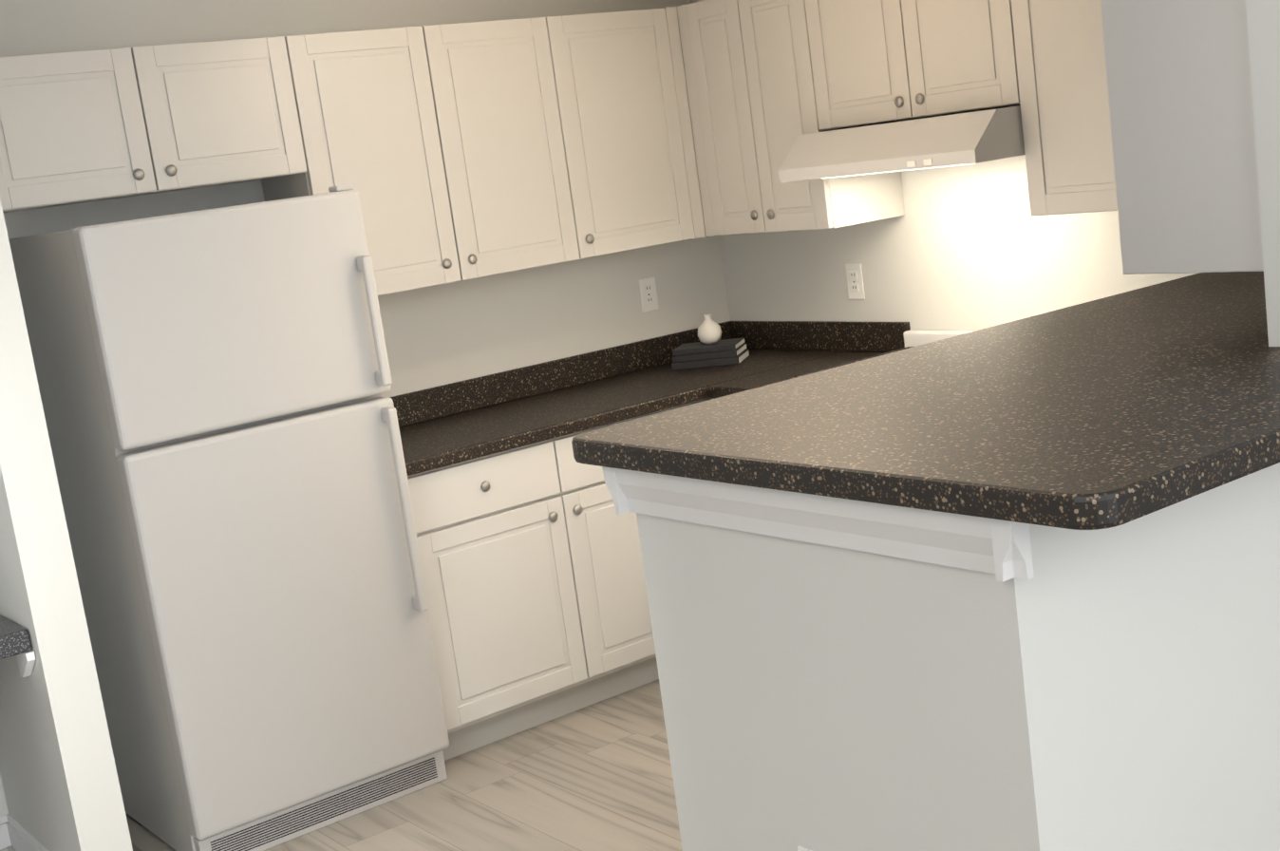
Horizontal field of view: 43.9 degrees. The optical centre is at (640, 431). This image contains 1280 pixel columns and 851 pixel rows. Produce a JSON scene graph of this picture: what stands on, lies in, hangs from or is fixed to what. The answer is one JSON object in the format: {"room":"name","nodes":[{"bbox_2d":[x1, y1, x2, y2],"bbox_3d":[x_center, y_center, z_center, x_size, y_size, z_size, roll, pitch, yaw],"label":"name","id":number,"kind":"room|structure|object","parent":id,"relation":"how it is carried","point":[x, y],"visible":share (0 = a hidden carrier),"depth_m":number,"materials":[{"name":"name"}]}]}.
{"room":"kitchen","nodes":[
{"label":"kitchen","id":0,"kind":"room"},
{"bbox_2d":[125,678,682,850],"bbox_3d":[-0.843,1.826,0.324,9.480,0.100,8.070,-15,12,-35],"label":"floor","id":1,"kind":"structure","parent":0,"point":[596,776],"depth_m":4.32,"materials":[{"name":"laminate"}]},
{"bbox_2d":[8,184,449,850],"bbox_3d":[-1.108,0.227,4.385,0.750,1.690,0.698,-15,12,-35],"label":"fridge","id":2,"kind":"object","parent":1,"relation":"on","point":[225,439],"visible":0.98,"depth_m":4.13,"materials":[{"name":"white metal"}]},
{"bbox_2d":[407,408,675,760],"bbox_3d":[-0.336,0.419,5.069,1.125,0.870,0.600,-15,12,-35],"label":"base cabinet","id":3,"kind":"object","parent":1,"relation":"on","point":[532,564],"depth_m":4.73,"materials":[{"name":"white wood"}]},
{"bbox_2d":[398,347,833,476],"bbox_3d":[-0.157,-0.092,5.156,1.740,0.040,0.612,-15,12,-35],"label":"countertop","id":4,"kind":"structure","parent":3,"relation":"on","point":[457,438],"depth_m":4.97,"materials":[{"name":"black stone"}]},
{"bbox_2d":[671,313,749,370],"bbox_3d":[0.236,-0.321,5.530,0.241,0.172,0.170,-5,10,16],"label":"books","id":5,"kind":"object","parent":4,"relation":"on","point":[710,348],"visible":1,"depth_m":5.48,"materials":[{"name":"paper"}]},
{"bbox_2d":[704,351,888,396],"bbox_3d":[0.551,-0.181,5.112,0.632,0.040,0.302,-15,12,-35],"label":"countertop","id":6,"kind":"structure","parent":3,"relation":"on","point":[733,385],"depth_m":5.11,"materials":[{"name":"black stone"}]},
{"bbox_2d":[696,396,718,402],"bbox_3d":[0.581,0.271,5.193,0.682,0.870,0.342,-15,12,-35],"label":"base cabinet","id":7,"kind":"object","parent":1,"relation":"on","point":[703,399],"depth_m":5.05,"materials":[{"name":"beige wood"}]},
{"bbox_2d":[794,330,975,377],"bbox_3d":[0.894,0.250,4.727,0.697,0.990,0.760,-15,12,-35],"label":"range","id":8,"kind":"object","parent":1,"relation":"on","point":[913,338],"visible":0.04,"depth_m":5.03,"materials":[{"name":"white metal"}]},
{"bbox_2d":[0,0,1279,850],"bbox_3d":[-1.170,-0.683,-0.013,9.330,5.000,7.920,-15,12,-35],"label":"wall","id":9,"kind":"structure","parent":0,"point":[1102,689],"depth_m":2.63,"materials":[{"name":"paint"}]},
{"bbox_2d":[0,833,3,850],"bbox_3d":[-2.224,1.245,4.085,1.210,0.105,0.030,-15,12,-35],"label":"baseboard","id":10,"kind":"structure","parent":9,"relation":"attached to","point":[1,843],"depth_m":4.41,"materials":[{"name":"white wood"}]},
{"bbox_2d":[0,614,35,677],"bbox_3d":[-2.121,0.641,3.721,1.204,0.132,0.657,-15,12,-35],"label":"desk","id":11,"kind":"object","parent":9,"relation":"attached to","point":[14,638],"visible":0.97,"depth_m":3.80,"materials":[{"name":"stone"}]},
{"bbox_2d":[0,813,49,850],"bbox_3d":[-1.537,1.142,4.133,0.036,0.105,0.700,-15,12,-35],"label":"baseboard","id":12,"kind":"structure","parent":9,"relation":"attached to","point":[15,835],"depth_m":4.36,"materials":[{"name":"white wood"}]},
{"bbox_2d":[0,44,189,212],"bbox_3d":[-1.558,-0.796,4.228,0.498,0.381,0.345,-15,12,-35],"label":"upper cabinet","id":13,"kind":"object","parent":9,"relation":"attached to","point":[82,126],"depth_m":4.12,"materials":[{"name":"white wood"}]},
{"bbox_2d":[163,35,319,188],"bbox_3d":[-1.255,-0.876,4.447,0.498,0.381,0.345,-15,12,-35],"label":"upper cabinet","id":14,"kind":"object","parent":9,"relation":"attached to","point":[241,107],"depth_m":4.37,"materials":[{"name":"white wood"}]},
{"bbox_2d":[262,23,486,296],"bbox_3d":[-0.835,-0.796,4.766,0.498,0.760,0.345,-15,12,-35],"label":"upper cabinet","id":15,"kind":"object","parent":9,"relation":"attached to","point":[463,152],"depth_m":4.66,"materials":[{"name":"white wood"}]},
{"bbox_2d":[448,15,603,276],"bbox_3d":[-0.510,-0.882,5.002,0.555,0.760,0.345,-15,12,-35],"label":"upper cabinet","id":16,"kind":"object","parent":9,"relation":"attached to","point":[520,84],"depth_m":4.92,"materials":[{"name":"white wood"}]},
{"bbox_2d":[389,320,731,427],"bbox_3d":[-0.343,-0.178,5.382,1.740,0.099,0.019,-15,12,-35],"label":"backsplash","id":17,"kind":"structure","parent":9,"relation":"attached to","point":[477,392],"depth_m":5.37,"materials":[{"name":"black stone"}]},
{"bbox_2d":[569,8,683,254],"bbox_3d":[-0.152,-0.977,5.260,0.577,0.760,0.345,-15,12,-35],"label":"upper cabinet","id":18,"kind":"object","parent":9,"relation":"attached to","point":[619,58],"depth_m":5.15,"materials":[{"name":"white wood"}]},
{"bbox_2d":[638,276,658,312],"bbox_3d":[0.030,-0.486,5.647,0.072,0.118,0.008,-15,12,-35],"label":"outlet","id":19,"kind":"object","parent":9,"relation":"attached to","point":[649,300],"depth_m":5.64,"materials":[{"name":"plastic"}]},
{"bbox_2d":[672,0,774,237],"bbox_3d":[0.387,-1.048,5.243,0.377,0.760,0.382,-15,12,-35],"label":"upper cabinet","id":20,"kind":"object","parent":9,"relation":"attached to","point":[712,35],"depth_m":5.16,"materials":[{"name":"white wood"}]},
{"bbox_2d":[797,845,811,850],"bbox_3d":[0.285,0.732,2.561,0.009,0.118,0.072,-15,12,-35],"label":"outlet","id":21,"kind":"object","parent":9,"relation":"attached to","point":[800,848],"depth_m":2.57,"materials":[{"name":"plastic"}]},
{"bbox_2d":[602,466,1034,582],"bbox_3d":[0.269,0.111,2.438,0.154,0.085,0.903,-15,12,-35],"label":"trim","id":22,"kind":"structure","parent":9,"relation":"attached to","point":[1001,549],"depth_m":2.31,"materials":[{"name":"white wood"}]},
{"bbox_2d":[731,320,910,351],"bbox_3d":[1.244,-0.267,4.657,0.019,0.099,3.023,-15,12,-35],"label":"backsplash","id":23,"kind":"structure","parent":9,"relation":"attached to","point":[813,335],"depth_m":5.46,"materials":[{"name":"black stone"}]},
{"bbox_2d":[744,0,904,231],"bbox_3d":[0.568,-1.034,5.026,0.345,0.760,0.415,-15,12,-35],"label":"upper cabinet","id":24,"kind":"object","parent":9,"relation":"attached to","point":[786,50],"depth_m":4.92,"materials":[{"name":"white wood"}]},
{"bbox_2d":[845,263,865,299],"bbox_3d":[0.718,-0.501,5.313,0.009,0.118,0.072,-15,12,-35],"label":"outlet","id":25,"kind":"object","parent":9,"relation":"attached to","point":[854,272],"depth_m":5.31,"materials":[{"name":"plastic"}]},
{"bbox_2d":[812,0,922,131],"bbox_3d":[0.770,-1.158,4.701,0.345,0.461,0.445,-15,12,-35],"label":"upper cabinet","id":26,"kind":"object","parent":9,"relation":"attached to","point":[870,58],"depth_m":4.61,"materials":[{"name":"white wood"}]},
{"bbox_2d":[778,104,1025,182],"bbox_3d":[0.840,-0.834,4.571,0.521,0.135,0.763,-15,12,-35],"label":"range hood","id":27,"kind":"object","parent":9,"relation":"attached to","point":[967,138],"visible":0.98,"depth_m":4.35,"materials":[{"name":"white metal"}]},
{"bbox_2d":[571,271,1279,529],"bbox_3d":[1.087,-0.167,2.982,2.232,0.045,1.145,-15,12,-35],"label":"countertop","id":28,"kind":"structure","parent":9,"relation":"on","point":[1115,410],"depth_m":2.50,"materials":[{"name":"stone"}]},
{"bbox_2d":[911,0,1017,116],"bbox_3d":[0.967,-1.138,4.437,0.345,0.461,0.445,-15,12,-35],"label":"upper cabinet","id":29,"kind":"object","parent":9,"relation":"attached to","point":[967,62],"depth_m":4.32,"materials":[{"name":"white wood"}]},
{"bbox_2d":[1006,0,1105,215],"bbox_3d":[1.251,-0.966,4.107,0.345,0.760,0.558,-15,12,-35],"label":"upper cabinet","id":30,"kind":"object","parent":9,"relation":"attached to","point":[1050,39],"depth_m":4.11,"materials":[{"name":"white wood"}]},
{"bbox_2d":[1086,0,1263,274],"bbox_3d":[1.428,-0.802,3.121,1.265,0.794,0.292,-15,12,-35],"label":"upper cabinet","id":31,"kind":"object","parent":9,"relation":"attached to","point":[1173,83],"depth_m":2.79,"materials":[{"name":"white wood"}]}
]}

